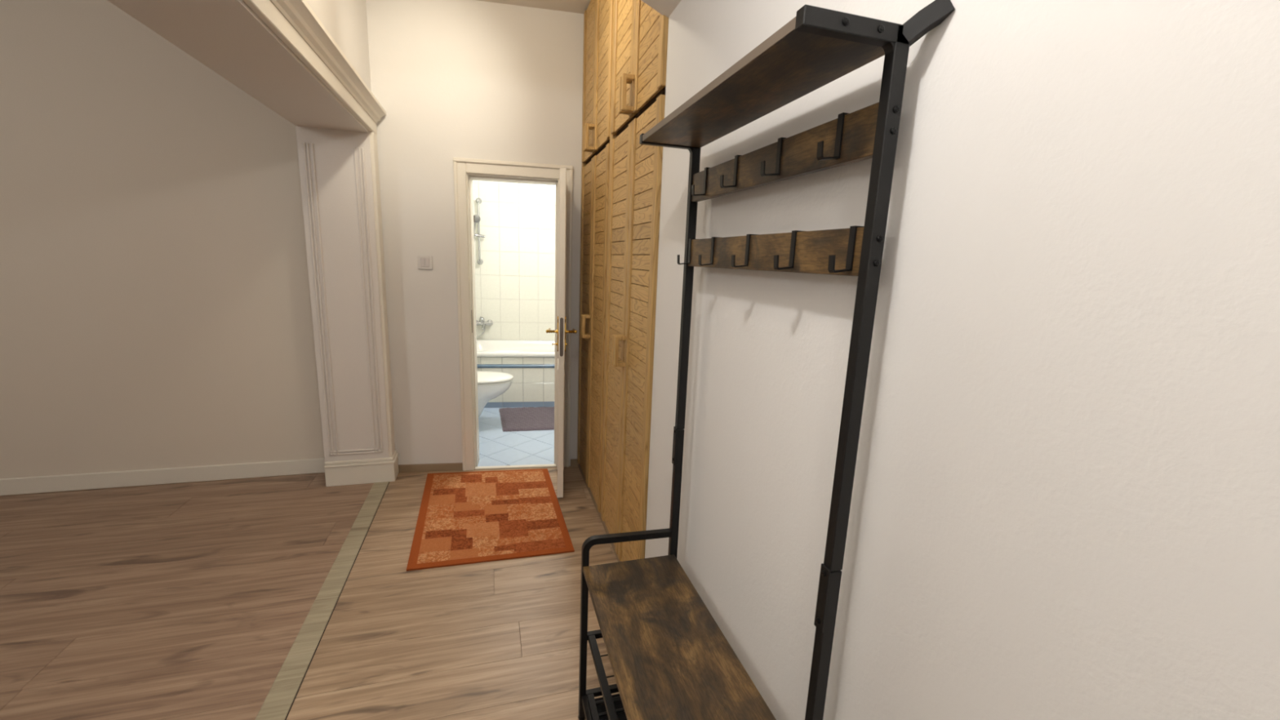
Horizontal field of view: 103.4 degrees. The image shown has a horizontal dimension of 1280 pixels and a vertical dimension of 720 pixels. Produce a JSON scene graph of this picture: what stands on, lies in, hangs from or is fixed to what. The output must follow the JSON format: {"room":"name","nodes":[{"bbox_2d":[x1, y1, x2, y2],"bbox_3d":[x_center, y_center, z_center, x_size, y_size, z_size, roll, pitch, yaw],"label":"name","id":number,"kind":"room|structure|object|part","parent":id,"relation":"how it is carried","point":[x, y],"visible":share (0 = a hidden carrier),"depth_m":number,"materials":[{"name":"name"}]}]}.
{"room":"entrance hallway","nodes":[
{"label":"entrance hallway","id":0,"kind":"room"},
{"bbox_2d":[0,0,324,479],"bbox_3d":[-3.709,-0.709,2.628,3.600,3.010,0.100,-1,12,-16],"label":"wall","id":1,"kind":"structure","parent":0,"point":[156,312],"depth_m":2.87,"materials":[{"name":"paint"}]},
{"bbox_2d":[0,457,324,495],"bbox_3d":[-3.748,0.729,2.855,3.600,0.100,0.015,-1,12,-16],"label":"baseboard","id":2,"kind":"structure","parent":1,"relation":"attached to","point":[54,483],"depth_m":3.08,"materials":[{"name":"white wood"}]},
{"bbox_2d":[0,472,373,719],"bbox_3d":[-2.894,1.313,0.473,3.870,0.060,5.200,-1,12,-16],"label":"floor","id":3,"kind":"structure","parent":0,"point":[184,601],"depth_m":2.15,"materials":[{"name":"brown wood"}]},
{"bbox_2d":[254,481,389,719],"bbox_3d":[-1.288,1.045,2.007,0.088,0.009,2.685,-1,12,-16],"label":"trim","id":4,"kind":"structure","parent":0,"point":[279,699],"depth_m":2.02,"materials":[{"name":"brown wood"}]},
{"bbox_2d":[305,0,371,91],"bbox_3d":[-1.066,-0.225,0.699,0.360,3.010,5.200,-1,12,-16],"label":"wall","id":5,"kind":"structure","parent":0,"point":[345,20],"depth_m":2.50,"materials":[{"name":"beige paint"}]},
{"bbox_2d":[107,0,399,486],"bbox_3d":[-1.338,-0.065,1.771,0.438,2.260,2.905,-1,12,-16],"label":"trim","id":6,"kind":"structure","parent":5,"relation":"attached to","point":[279,53],"depth_m":2.87,"materials":[{"name":"white paint"}]},
{"bbox_3d":[-1.124,-1.139,1.611,0.078,0.075,2.865,-1,12,-16],"label":"cornice","id":7,"kind":"part","parent":6,"relation":"part of","materials":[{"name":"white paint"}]},
{"bbox_3d":[-1.746,-0.305,2.999,0.302,1.826,0.009,-1,12,-16],"label":"panel moulding","id":8,"kind":"part","parent":6,"relation":"part of","materials":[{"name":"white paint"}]},
{"bbox_2d":[286,406,619,719],"bbox_3d":[-0.255,1.047,2.328,2.069,0.067,7.306,-1,12,-16],"label":"floor","id":9,"kind":"structure","parent":0,"point":[495,640],"depth_m":2.01,"materials":[{"name":"beige wood"}]},
{"bbox_2d":[406,468,574,571],"bbox_3d":[-0.876,0.865,2.970,0.807,0.008,1.153,-1,12,-16],"label":"rug","id":10,"kind":"object","parent":9,"relation":"on","point":[464,517],"visible":1,"depth_m":2.82,"materials":[{"name":"orange fabric"}]},
{"bbox_2d":[476,339,555,408],"bbox_3d":[-0.992,0.126,5.284,1.700,0.554,0.760,0,11,-10],"label":"bathtub","id":11,"kind":"object","parent":9,"relation":"on","point":[531,363],"visible":0.25,"depth_m":4.91,"materials":[{"name":"white ceramic"}]},
{"bbox_3d":[-0.932,0.219,4.955,1.700,0.503,0.022,0,11,-10],"label":"panel","id":12,"kind":"part","parent":11,"relation":"part of","materials":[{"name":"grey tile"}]},
{"bbox_2d":[498,406,554,431],"bbox_3d":[-0.788,0.525,4.651,1.039,0.016,0.702,0,11,-10],"label":"bath mat","id":13,"kind":"object","parent":9,"relation":"on","point":[516,419],"visible":0.44,"depth_m":4.55,"materials":[{"name":"fabric"}]},
{"bbox_2d":[577,0,955,719],"bbox_3d":[0.109,0.341,1.150,0.351,1.816,0.784,-1,12,-16],"label":"hall tree","id":14,"kind":"object","parent":9,"relation":"on","point":[669,658],"visible":1,"depth_m":1.00,"materials":[{"name":"matte black metal"},{"name":"rustic brown wood"}]},
{"bbox_3d":[-0.079,1.145,1.280,0.015,0.021,0.704,-1,12,-16],"label":"rack rail","id":15,"kind":"part","parent":14,"relation":"part of","materials":[{"name":"black metal"}]},
{"bbox_3d":[-0.060,1.144,1.285,0.020,0.018,0.704,-1,12,-16],"label":"rack rail","id":16,"kind":"part","parent":14,"relation":"part of","materials":[{"name":"black metal"}]},
{"bbox_3d":[-0.052,0.934,1.244,0.020,0.018,0.704,-1,12,-16],"label":"rack rail","id":17,"kind":"part","parent":14,"relation":"part of","materials":[{"name":"black metal"}]},
{"bbox_2d":[594,693,626,719],"bbox_3d":[0.040,1.155,1.318,0.234,0.004,0.702,-1,12,-16],"label":"tray","id":18,"kind":"object","parent":14,"relation":"on","point":[601,707],"depth_m":1.59,"materials":[{"name":"black metal"}]},
{"bbox_3d":[-0.051,0.837,1.609,0.280,0.625,0.020,-1,12,-16],"label":"arm and leg","id":19,"kind":"part","parent":14,"relation":"part of","materials":[{"name":"black metal"}]},
{"bbox_3d":[0.105,0.261,1.536,0.004,0.118,0.022,-1,12,-16],"label":"connector plate","id":20,"kind":"part","parent":14,"relation":"part of","materials":[{"name":"black metal"}]},
{"bbox_3d":[0.102,0.675,1.621,0.024,0.952,0.020,-1,12,-16],"label":"post","id":21,"kind":"part","parent":14,"relation":"part of","materials":[{"name":"black metal"}]},
{"bbox_3d":[0.067,0.694,1.229,0.291,0.016,0.703,-1,12,-16],"label":"bench seat","id":22,"kind":"part","parent":14,"relation":"part of","materials":[{"name":"brown wood"}]},
{"bbox_3d":[0.136,-0.194,1.450,0.024,0.818,0.020,-1,12,-16],"label":"upright post","id":23,"kind":"part","parent":14,"relation":"part of","materials":[{"name":"black metal"}]},
{"bbox_2d":[643,29,884,147],"bbox_3d":[0.184,-0.511,1.013,0.164,0.016,0.703,-1,12,-16],"label":"shelf","id":24,"kind":"object","parent":14,"relation":"attached to","point":[788,65],"depth_m":0.86,"materials":[{"name":"brown wood"}]},
{"bbox_3d":[0.242,-0.231,1.089,0.016,0.072,0.703,-1,12,-16],"label":"hook rail","id":25,"kind":"part","parent":14,"relation":"part of","materials":[{"name":"brown wood"}]},
{"bbox_3d":[0.249,-0.401,1.055,0.016,0.072,0.703,-1,12,-16],"label":"hook rail","id":26,"kind":"part","parent":14,"relation":"part of","materials":[{"name":"brown wood"}]},
{"bbox_3d":[0.308,0.403,0.856,0.004,0.118,0.022,-1,12,-16],"label":"connector plate","id":27,"kind":"part","parent":14,"relation":"part of","materials":[{"name":"black metal"}]},
{"bbox_3d":[0.305,0.818,0.941,0.024,0.952,0.020,-1,12,-16],"label":"post","id":28,"kind":"part","parent":14,"relation":"part of","materials":[{"name":"black metal"}]},
{"bbox_3d":[0.339,-0.052,0.770,0.024,0.818,0.020,-1,12,-16],"label":"upright post","id":29,"kind":"part","parent":14,"relation":"part of","materials":[{"name":"black metal"}]},
{"bbox_2d":[365,0,583,466],"bbox_3d":[-0.708,-0.733,3.345,1.950,3.010,0.140,0,11,-10],"label":"wall","id":30,"kind":"structure","parent":0,"point":[476,79],"depth_m":3.10,"materials":[{"name":"beige paint"}]},
{"bbox_2d":[417,255,432,269],"bbox_3d":[-1.349,-0.612,3.172,0.085,0.085,0.015,0,11,-11],"label":"light switch","id":31,"kind":"object","parent":30,"relation":"attached to","point":[424,262],"visible":1,"depth_m":3.17,"materials":[{"name":"grey plastic"}]},
{"bbox_2d":[398,462,462,472],"bbox_3d":[-1.427,0.730,3.432,0.435,0.052,0.014,0,11,-10],"label":"baseboard","id":32,"kind":"structure","parent":30,"relation":"attached to","point":[444,466],"depth_m":3.43,"materials":[{"name":"brown wood"}]},
{"bbox_2d":[453,157,573,471],"bbox_3d":[-0.833,-0.251,3.410,0.726,2.030,0.180,0,11,-10],"label":"trim","id":33,"kind":"structure","parent":30,"relation":"attached to","point":[465,170],"depth_m":3.28,"materials":[{"name":"white wood"}]},
{"bbox_3d":[-1.165,-0.227,3.276,0.020,2.010,0.023,0,11,-10],"label":"moulding","id":34,"kind":"part","parent":33,"relation":"part of","materials":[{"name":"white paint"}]},
{"bbox_3d":[-0.781,-1.219,3.143,0.726,0.024,0.028,0,11,-10],"label":"head moulding","id":35,"kind":"part","parent":33,"relation":"part of","materials":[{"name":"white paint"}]},
{"bbox_3d":[-0.788,-1.183,3.157,0.570,0.066,0.018,0,11,-10],"label":"head casing","id":36,"kind":"part","parent":33,"relation":"part of","materials":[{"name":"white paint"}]},
{"bbox_3d":[-0.510,-0.228,3.403,0.072,2.012,0.018,0,11,-10],"label":"casing","id":37,"kind":"part","parent":33,"relation":"part of","materials":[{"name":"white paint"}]},
{"bbox_3d":[-0.475,-0.225,3.403,0.020,2.010,0.023,0,11,-10],"label":"moulding","id":38,"kind":"part","parent":33,"relation":"part of","materials":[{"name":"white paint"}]},
{"bbox_2d":[546,168,577,497],"bbox_3d":[-0.491,-0.147,3.161,0.180,1.916,0.536,0,11,-9],"label":"door","id":39,"kind":"structure","parent":30,"relation":"in","point":[561,331],"depth_m":2.91,"materials":[{"name":"white wood"}]},
{"bbox_3d":[-0.520,-0.175,2.978,0.066,0.020,0.115,0,11,-9],"label":"handle","id":40,"kind":"part","parent":39,"relation":"part of","materials":[{"name":"gold metal"}]},
{"bbox_3d":[-0.529,0.338,3.253,0.005,0.640,0.338,0,11,-9],"label":"panel moulding","id":41,"kind":"part","parent":39,"relation":"part of","materials":[{"name":"white wood"}]},
{"bbox_3d":[-0.494,-0.574,3.073,0.005,0.820,0.338,0,11,-9],"label":"panel moulding","id":42,"kind":"part","parent":39,"relation":"part of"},
{"bbox_3d":[-0.450,-0.131,2.902,0.019,0.225,0.003,0,11,-9],"label":"lock plate","id":43,"kind":"part","parent":39,"relation":"part of","materials":[{"name":"silver metal"}]},
{"bbox_3d":[-0.491,0.338,3.259,0.005,0.640,0.338,0,11,-9],"label":"panel moulding","id":44,"kind":"part","parent":39,"relation":"part of","materials":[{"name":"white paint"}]},
{"bbox_3d":[-0.455,-0.574,3.079,0.005,0.820,0.338,0,11,-9],"label":"panel moulding","id":45,"kind":"part","parent":39,"relation":"part of","materials":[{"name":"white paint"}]},
{"bbox_3d":[-0.407,-0.174,2.996,0.066,0.020,0.115,0,11,-9],"label":"handle","id":46,"kind":"part","parent":39,"relation":"part of","materials":[{"name":"gold metal"}]},
{"bbox_2d":[570,458,577,466],"bbox_3d":[-0.454,0.733,3.612,0.085,0.052,0.014,0,11,-10],"label":"baseboard","id":47,"kind":"structure","parent":30,"relation":"attached to","point":[574,462],"depth_m":3.60,"materials":[{"name":"brown wood"}]},
{"bbox_2d":[600,0,617,508],"bbox_3d":[-0.143,-0.526,2.575,0.042,2.855,0.049,-1,12,-16],"label":"trim","id":48,"kind":"structure","parent":30,"relation":"attached to","point":[611,136],"depth_m":2.56,"materials":[{"name":"brown wood"}]},
{"bbox_2d":[472,179,555,340],"bbox_3d":[-1.046,-0.916,5.524,1.724,2.500,0.107,0,11,-10],"label":"wall","id":49,"kind":"structure","parent":0,"point":[515,279],"depth_m":5.39,"materials":[{"name":"tile"}]},
{"bbox_2d":[473,197,485,337],"bbox_3d":[-1.702,-0.942,5.259,0.194,1.447,0.140,-7,14,-39],"label":"shower rail","id":50,"kind":"object","parent":49,"relation":"attached to","point":[477,219],"visible":0.52,"depth_m":5.20,"materials":[{"name":"silver metal"}]},
{"bbox_3d":[-1.663,-1.326,5.219,0.022,0.615,0.022,0,11,-10],"label":"rail","id":51,"kind":"part","parent":50,"relation":"part of","materials":[{"name":"silver metal"}]},
{"bbox_2d":[475,316,493,329],"bbox_3d":[-1.684,-0.399,5.378,0.218,0.146,0.151,0,11,-10],"label":"mixer","id":52,"kind":"object","parent":49,"relation":"attached to","point":[489,322],"visible":0.77,"depth_m":5.39,"materials":[{"name":"silver metal"}]},
{"bbox_3d":[-1.681,-0.434,5.359,0.052,0.070,0.127,0,11,-10],"label":"lever","id":53,"kind":"part","parent":52,"relation":"part of","materials":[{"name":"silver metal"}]},
{"bbox_2d":[477,0,590,13],"bbox_3d":[-0.441,-1.994,2.320,1.860,0.080,1.850,-1,12,-16],"label":"ceiling","id":54,"kind":"structure","parent":0,"point":[569,6],"depth_m":2.96,"materials":[{"name":"white paint"}]},
{"bbox_2d":[640,0,681,17],"bbox_3d":[-0.007,-1.159,-0.143,1.228,0.733,3.390,-1,12,-16],"label":"ceiling","id":55,"kind":"structure","parent":0,"point":[665,7],"depth_m":1.64,"materials":[{"name":"white paint"}]},
{"bbox_2d":[644,0,1279,719],"bbox_3d":[0.816,0.251,0.390,0.600,2.340,3.375,-1,12,-16],"label":"wall","id":56,"kind":"structure","parent":0,"point":[1065,501],"depth_m":0.60,"materials":[{"name":"white paint"}]},
{"bbox_2d":[577,463,621,561],"bbox_3d":[-0.212,0.893,2.870,0.018,0.044,1.598,-1,12,-16],"label":"baseboard","id":57,"kind":"structure","parent":56,"relation":"attached to","point":[579,465],"depth_m":2.98,"materials":[{"name":"brown wood"}]},
{"bbox_2d":[577,142,609,512],"bbox_3d":[-0.167,-0.177,3.072,0.380,1.977,0.755,-1,12,-16],"label":"door","id":58,"kind":"structure","parent":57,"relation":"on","point":[595,175],"depth_m":2.96,"materials":[{"name":"brown wood"}]},
{"bbox_3d":[-0.331,-0.207,3.042,0.051,0.136,0.022,-1,12,-16],"label":"door handle","id":59,"kind":"part","parent":58,"relation":"part of","materials":[{"name":"brown wood"}]},
{"bbox_3d":[-0.345,-0.212,3.216,0.022,1.973,0.370,-1,12,-16],"label":"door","id":60,"kind":"part","parent":58,"relation":"part of","materials":[{"name":"brown wood"}]},
{"bbox_3d":[-0.319,-0.198,3.002,0.051,0.136,0.022,-1,12,-16],"label":"door handle","id":61,"kind":"part","parent":58,"relation":"part of","materials":[{"name":"brown wood"}]},
{"bbox_2d":[582,0,613,164],"bbox_3d":[-0.112,-1.588,2.793,0.380,0.854,0.755,-1,12,-16],"label":"upper cabinet","id":62,"kind":"object","parent":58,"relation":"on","point":[598,15],"visible":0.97,"depth_m":2.73,"materials":[{"name":"brown wood"}]},
{"bbox_3d":[-0.290,-1.242,2.838,0.051,0.136,0.022,-1,12,-16],"label":"door handle","id":63,"kind":"part","parent":62,"relation":"part of","materials":[{"name":"brown wood"}]},
{"bbox_3d":[-0.290,-1.624,2.938,0.022,0.850,0.370,-1,12,-16],"label":"door","id":64,"kind":"part","parent":62,"relation":"part of","materials":[{"name":"brown wood"}]},
{"bbox_3d":[-0.278,-1.234,2.798,0.051,0.136,0.022,-1,12,-16],"label":"door handle","id":65,"kind":"part","parent":62,"relation":"part of","materials":[{"name":"brown wood"}]},
{"bbox_3d":[-0.278,-1.624,2.941,0.010,0.850,0.278,-1,12,-16],"label":"door","id":66,"kind":"part","parent":62,"relation":"part of","materials":[{"name":"brown wood"}]},
{"bbox_3d":[-0.182,-1.549,2.579,0.022,0.850,0.375,-1,12,-16],"label":"door","id":67,"kind":"part","parent":62,"relation":"part of","materials":[{"name":"brown wood"}]},
{"bbox_3d":[-0.171,-1.549,2.582,0.010,0.850,0.283,-1,12,-16],"label":"door","id":68,"kind":"part","parent":62,"relation":"part of","materials":[{"name":"brown wood"}]},
{"bbox_2d":[600,94,665,561],"bbox_3d":[0.060,-0.018,2.312,0.380,1.977,0.753,-1,12,-16],"label":"door","id":69,"kind":"structure","parent":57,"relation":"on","point":[635,168],"depth_m":2.17,"materials":[{"name":"brown wood"}]},
{"bbox_3d":[-0.117,-0.053,2.453,0.022,1.973,0.375,-1,12,-16],"label":"door","id":70,"kind":"part","parent":69,"relation":"part of","materials":[{"name":"brown wood"}]},
{"bbox_3d":[-0.102,-0.047,2.276,0.051,0.136,0.022,-1,12,-16],"label":"door handle","id":71,"kind":"part","parent":69,"relation":"part of","materials":[{"name":"brown wood"}]},
{"bbox_3d":[-0.090,-0.038,2.237,0.051,0.136,0.022,-1,12,-16],"label":"door handle","id":72,"kind":"part","parent":69,"relation":"part of","materials":[{"name":"brown wood"}]},
{"bbox_2d":[610,0,668,135],"bbox_3d":[0.115,-1.430,2.034,0.380,0.854,0.753,-1,12,-16],"label":"upper cabinet","id":73,"kind":"object","parent":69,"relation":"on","point":[640,33],"visible":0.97,"depth_m":2.01,"materials":[{"name":"brown wood"}]},
{"bbox_3d":[-0.061,-1.464,2.175,0.022,0.850,0.375,-1,12,-16],"label":"door","id":74,"kind":"part","parent":73,"relation":"part of","materials":[{"name":"brown wood"}]},
{"bbox_3d":[-0.061,-1.082,2.072,0.051,0.136,0.022,-1,12,-16],"label":"door handle","id":75,"kind":"part","parent":73,"relation":"part of","materials":[{"name":"brown wood"}]},
{"bbox_3d":[-0.050,-1.465,2.178,0.010,0.850,0.283,-1,12,-16],"label":"door","id":76,"kind":"part","parent":73,"relation":"part of","materials":[{"name":"brown wood"}]},
{"bbox_3d":[-0.049,-1.074,2.033,0.051,0.136,0.022,-1,12,-16],"label":"door handle","id":77,"kind":"part","parent":73,"relation":"part of","materials":[{"name":"brown wood"}]},
{"bbox_3d":[0.046,-1.389,1.816,0.022,0.850,0.368,-1,12,-16],"label":"door","id":78,"kind":"part","parent":73,"relation":"part of","materials":[{"name":"brown wood"}]},
{"bbox_3d":[0.057,-1.390,1.819,0.010,0.850,0.276,-1,12,-16],"label":"door","id":79,"kind":"part","parent":73,"relation":"part of","materials":[{"name":"brown wood"}]},
{"bbox_3d":[0.002,0.021,2.098,0.010,1.973,0.276,-1,12,-16],"label":"door","id":80,"kind":"part","parent":69,"relation":"part of","materials":[{"name":"brown wood"}]},
{"bbox_3d":[-1.726,-0.704,4.315,0.100,2.500,2.080,0,11,-10],"label":"wall","id":81,"kind":"structure","parent":0,"visible":0},
{"bbox_2d":[477,371,513,416],"bbox_3d":[-1.389,0.324,4.348,0.582,0.397,0.382,0,11,-10],"label":"toilet","id":82,"kind":"object","parent":81,"relation":"attached to","point":[491,384],"visible":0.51,"depth_m":4.23,"materials":[{"name":"white ceramic"}]},
{"bbox_3d":[-1.343,0.171,4.326,0.493,0.012,0.376,0,11,-10],"label":"seat","id":83,"kind":"part","parent":82,"relation":"part of","materials":[{"name":"white plastic"}]},
{"bbox_3d":[-1.342,0.144,4.320,0.502,0.031,0.382,0,11,-10],"label":"lid","id":84,"kind":"part","parent":82,"relation":"part of","materials":[{"name":"white plastic"}]}
]}

